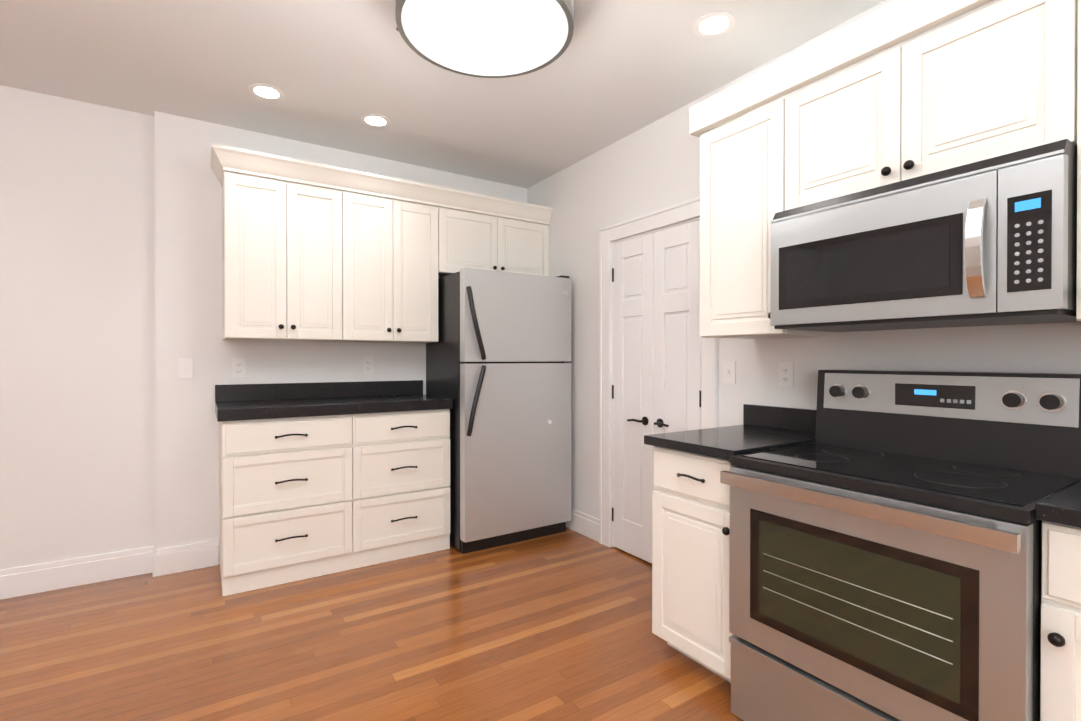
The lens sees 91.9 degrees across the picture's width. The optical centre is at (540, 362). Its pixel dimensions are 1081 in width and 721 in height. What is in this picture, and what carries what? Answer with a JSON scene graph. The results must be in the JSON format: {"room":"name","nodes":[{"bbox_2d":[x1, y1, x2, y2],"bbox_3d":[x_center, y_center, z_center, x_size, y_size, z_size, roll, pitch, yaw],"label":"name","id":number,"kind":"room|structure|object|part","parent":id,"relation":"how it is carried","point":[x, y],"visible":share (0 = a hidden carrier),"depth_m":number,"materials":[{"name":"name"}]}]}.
{"room":"kitchen","nodes":[
{"label":"kitchen","id":0,"kind":"room"},
{"bbox_2d":[0,85,526,569],"bbox_3d":[-2.522,-0.103,2.891,5.900,2.640,0.230,0,0,-33],"label":"wall","id":1,"kind":"structure","parent":0,"point":[110,273],"depth_m":2.95,"materials":[{"name":"white paint"}]},
{"bbox_2d":[0,540,218,599],"bbox_3d":[-3.390,1.146,2.237,3.425,0.150,0.096,0,0,-33],"label":"baseboard","id":2,"kind":"structure","parent":1,"relation":"attached to","point":[37,578],"depth_m":2.90,"materials":[{"name":"white paint"}]},
{"bbox_2d":[178,358,192,377],"bbox_3d":[-2.063,0.036,3.039,0.072,0.116,0.018,0,0,-33],"label":"light switch","id":3,"kind":"object","parent":1,"relation":"attached to","point":[185,367],"visible":1,"depth_m":3.04,"materials":[{"name":"white plastic"}]},
{"bbox_2d":[232,358,245,377],"bbox_3d":[-1.840,0.035,3.188,0.072,0.116,0.010,0,0,-33],"label":"electrical outlet","id":4,"kind":"object","parent":1,"relation":"attached to","point":[238,367],"visible":1,"depth_m":3.19,"materials":[{"name":"white plastic"}]},
{"bbox_2d":[219,144,354,341],"bbox_3d":[-1.539,-0.652,3.189,0.678,1.034,0.326,0,0,-33],"label":"upper cabinet","id":5,"kind":"object","parent":1,"relation":"attached to","point":[312,251],"depth_m":3.03,"materials":[{"name":"white paint"}]},
{"bbox_2d":[215,380,422,399],"bbox_3d":[-1.400,0.185,3.465,1.288,0.103,0.022,0,0,-33],"label":"backsplash","id":6,"kind":"structure","parent":1,"relation":"attached to","point":[408,387],"depth_m":3.41,"materials":[{"name":"black stone"}]},
{"bbox_2d":[362,357,372,373],"bbox_3d":[-1.191,0.023,3.608,0.072,0.116,0.010,0,0,-33],"label":"electrical outlet","id":7,"kind":"object","parent":1,"relation":"attached to","point":[367,365],"visible":1,"depth_m":3.60,"materials":[{"name":"white plastic"}]},
{"bbox_2d":[355,171,442,342],"bbox_3d":[-1.065,-0.654,3.495,0.683,1.034,0.326,0,0,-33],"label":"upper cabinet","id":8,"kind":"object","parent":1,"relation":"attached to","point":[399,222],"depth_m":3.38,"materials":[{"name":"white paint"}]},
{"bbox_2d":[443,187,550,276],"bbox_3d":[-0.400,-0.894,3.924,0.901,0.559,0.326,0,0,-33],"label":"upper cabinet","id":9,"kind":"object","parent":1,"relation":"attached to","point":[485,232],"depth_m":3.76,"materials":[{"name":"white paint"}]},
{"bbox_3d":[-0.931,-1.114,3.544,2.204,0.115,0.384,0,0,-33],"label":"crown","id":10,"kind":"part","parent":9,"relation":"part of","materials":[{"name":"white paint"}]},
{"bbox_2d":[0,527,742,720],"bbox_3d":[-0.716,1.283,0.107,5.900,0.100,7.080,0,0,-33],"label":"floor","id":11,"kind":"structure","parent":0,"point":[555,627],"depth_m":2.23,"materials":[{"name":"brown wood"}]},
{"bbox_2d":[219,416,354,596],"bbox_3d":[-1.512,0.759,3.091,0.650,0.915,0.532,0,0,-33],"label":"base cabinet","id":12,"kind":"object","parent":11,"relation":"on","point":[320,479],"depth_m":2.86,"materials":[{"name":"white paint"}]},
{"bbox_2d":[215,396,452,423],"bbox_3d":[-1.254,0.269,3.241,1.288,0.062,0.557,0,0,-33],"label":"countertop","id":13,"kind":"structure","parent":12,"relation":"on","point":[322,405],"depth_m":3.03,"materials":[{"name":"black stone"}]},
{"bbox_2d":[355,408,452,568],"bbox_3d":[-0.981,0.757,3.435,0.616,0.915,0.532,0,0,-33],"label":"base cabinet","id":14,"kind":"object","parent":11,"relation":"on","point":[402,459],"depth_m":3.21,"materials":[{"name":"white paint"}]},
{"bbox_2d":[426,268,570,553],"bbox_3d":[-0.292,0.302,3.730,0.822,1.820,0.728,0,0,-33],"label":"fridge","id":15,"kind":"object","parent":11,"relation":"on","point":[498,368],"visible":0.98,"depth_m":3.44,"materials":[{"name":"silver metal"}]},
{"bbox_2d":[644,404,815,682],"bbox_3d":[0.841,0.715,2.203,0.698,1.012,0.446,0,0,-33],"label":"base cabinet","id":16,"kind":"object","parent":11,"relation":"on","point":[690,548],"visible":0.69,"depth_m":2.05,"materials":[{"name":"white paint"}]},
{"bbox_2d":[720,370,1080,720],"bbox_3d":[1.117,0.629,1.647,0.704,1.190,0.784,0,0,-33],"label":"stove","id":17,"kind":"object","parent":11,"relation":"on","point":[885,544],"visible":1,"depth_m":1.50,"materials":[{"name":"silver metal"}]},
{"bbox_2d":[1035,482,1080,720],"bbox_3d":[1.565,0.721,1.083,0.698,1.012,0.646,0,0,-33],"label":"base cabinet","id":18,"kind":"object","parent":11,"relation":"on","point":[1058,514],"visible":1,"depth_m":1.15,"materials":[{"name":"white paint"}]},
{"bbox_2d":[0,0,884,187],"bbox_3d":[-0.716,-1.457,0.092,5.900,0.100,7.080,0,0,-33],"label":"ceiling","id":19,"kind":"structure","parent":0,"point":[334,71],"depth_m":2.55,"materials":[{"name":"white paint"}]},
{"bbox_2d":[248,83,284,100],"bbox_3d":[-1.438,-1.418,2.745,0.170,0.006,0.170,0,0,-33],"label":"recessed light","id":20,"kind":"object","parent":19,"relation":"in","point":[266,91],"visible":1,"depth_m":2.73,"materials":[{"name":"white"}]},
{"bbox_2d":[360,113,390,126],"bbox_3d":[-0.970,-1.420,3.074,0.170,0.006,0.170,0,0,-33],"label":"recessed light","id":21,"kind":"object","parent":19,"relation":"in","point":[374,120],"visible":1,"depth_m":3.06,"materials":[{"name":"white"}]},
{"bbox_2d":[395,0,573,77],"bbox_3d":[-0.203,-1.326,1.996,0.672,0.179,0.688,0,0,-33],"label":"ceiling lamp","id":22,"kind":"object","parent":19,"relation":"attached to","point":[493,38],"visible":1,"depth_m":1.98,"materials":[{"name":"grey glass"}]},
{"bbox_2d":[693,11,735,37],"bbox_3d":[0.729,-1.415,2.194,0.170,0.006,0.170,0,0,-33],"label":"recessed light","id":23,"kind":"object","parent":19,"relation":"in","point":[713,24],"visible":1,"depth_m":2.19,"materials":[{"name":"white"}]},
{"bbox_2d":[527,0,1080,518],"bbox_3d":[1.787,-0.095,1.522,0.150,2.640,6.750,0,0,-33],"label":"wall","id":24,"kind":"structure","parent":0,"point":[653,166],"depth_m":2.88,"materials":[{"name":"white paint"}]},
{"bbox_2d":[566,508,598,541],"bbox_3d":[0.460,1.139,3.428,0.016,0.150,2.120,0,0,-33],"label":"baseboard","id":25,"kind":"structure","parent":24,"relation":"attached to","point":[584,524],"depth_m":3.65,"materials":[{"name":"white paint"}]},
{"bbox_2d":[612,220,700,562],"bbox_3d":[0.660,0.217,3.102,0.098,1.973,0.726,0,0,-33],"label":"pantry doors","id":26,"kind":"structure","parent":24,"relation":"in","point":[656,387],"depth_m":3.14,"materials":[{"name":"white paint"}]},
{"bbox_2d":[599,196,718,547],"bbox_3d":[0.718,0.166,3.139,0.170,2.100,0.944,0,0,-33],"label":"door frame","id":27,"kind":"structure","parent":24,"relation":"attached to","point":[684,211],"depth_m":3.41,"materials":[{"name":"white paint"}]},
{"bbox_2d":[723,361,735,383],"bbox_3d":[0.955,0.052,2.652,0.018,0.116,0.072,0,0,-33],"label":"light switch","id":28,"kind":"object","parent":24,"relation":"attached to","point":[729,372],"visible":1,"depth_m":2.65,"materials":[{"name":"white plastic"}]},
{"bbox_2d":[693,60,838,338],"bbox_3d":[0.980,-0.619,2.258,0.397,1.020,0.402,0,0,-33],"label":"upper cabinet","id":29,"kind":"object","parent":24,"relation":"attached to","point":[742,157],"depth_m":2.14,"materials":[{"name":"white paint"}]},
{"bbox_3d":[1.348,-1.069,1.659,0.426,0.115,1.865,0,0,-33],"label":"crown","id":30,"kind":"part","parent":29,"relation":"part of","materials":[{"name":"white paint"}]},
{"bbox_2d":[779,362,793,387],"bbox_3d":[1.125,0.058,2.396,0.010,0.116,0.072,0,0,-33],"label":"electrical outlet","id":31,"kind":"object","parent":24,"relation":"attached to","point":[786,374],"visible":1,"depth_m":2.39,"materials":[{"name":"white plastic"}]},
{"bbox_2d":[785,0,1080,210],"bbox_3d":[1.303,-0.843,1.757,0.397,0.568,0.788,0,0,-33],"label":"upper cabinet","id":32,"kind":"object","parent":24,"relation":"attached to","point":[1000,78],"depth_m":1.59,"materials":[{"name":"white paint"}]},
{"bbox_2d":[770,139,1079,331],"bbox_3d":[1.247,-0.337,1.722,0.533,0.432,0.782,0,0,-33],"label":"microwave","id":33,"kind":"object","parent":32,"relation":"attached to","point":[990,242],"visible":1,"depth_m":1.49,"materials":[{"name":"silver metal"}]},
{"bbox_2d":[1076,144,1080,321],"bbox_3d":[1.693,-0.613,1.157,0.397,1.020,0.645,0,0,-33],"label":"upper cabinet","id":34,"kind":"object","parent":24,"relation":"attached to","point":[1078,277],"depth_m":1.32,"materials":[{"name":"white paint"}]}
]}

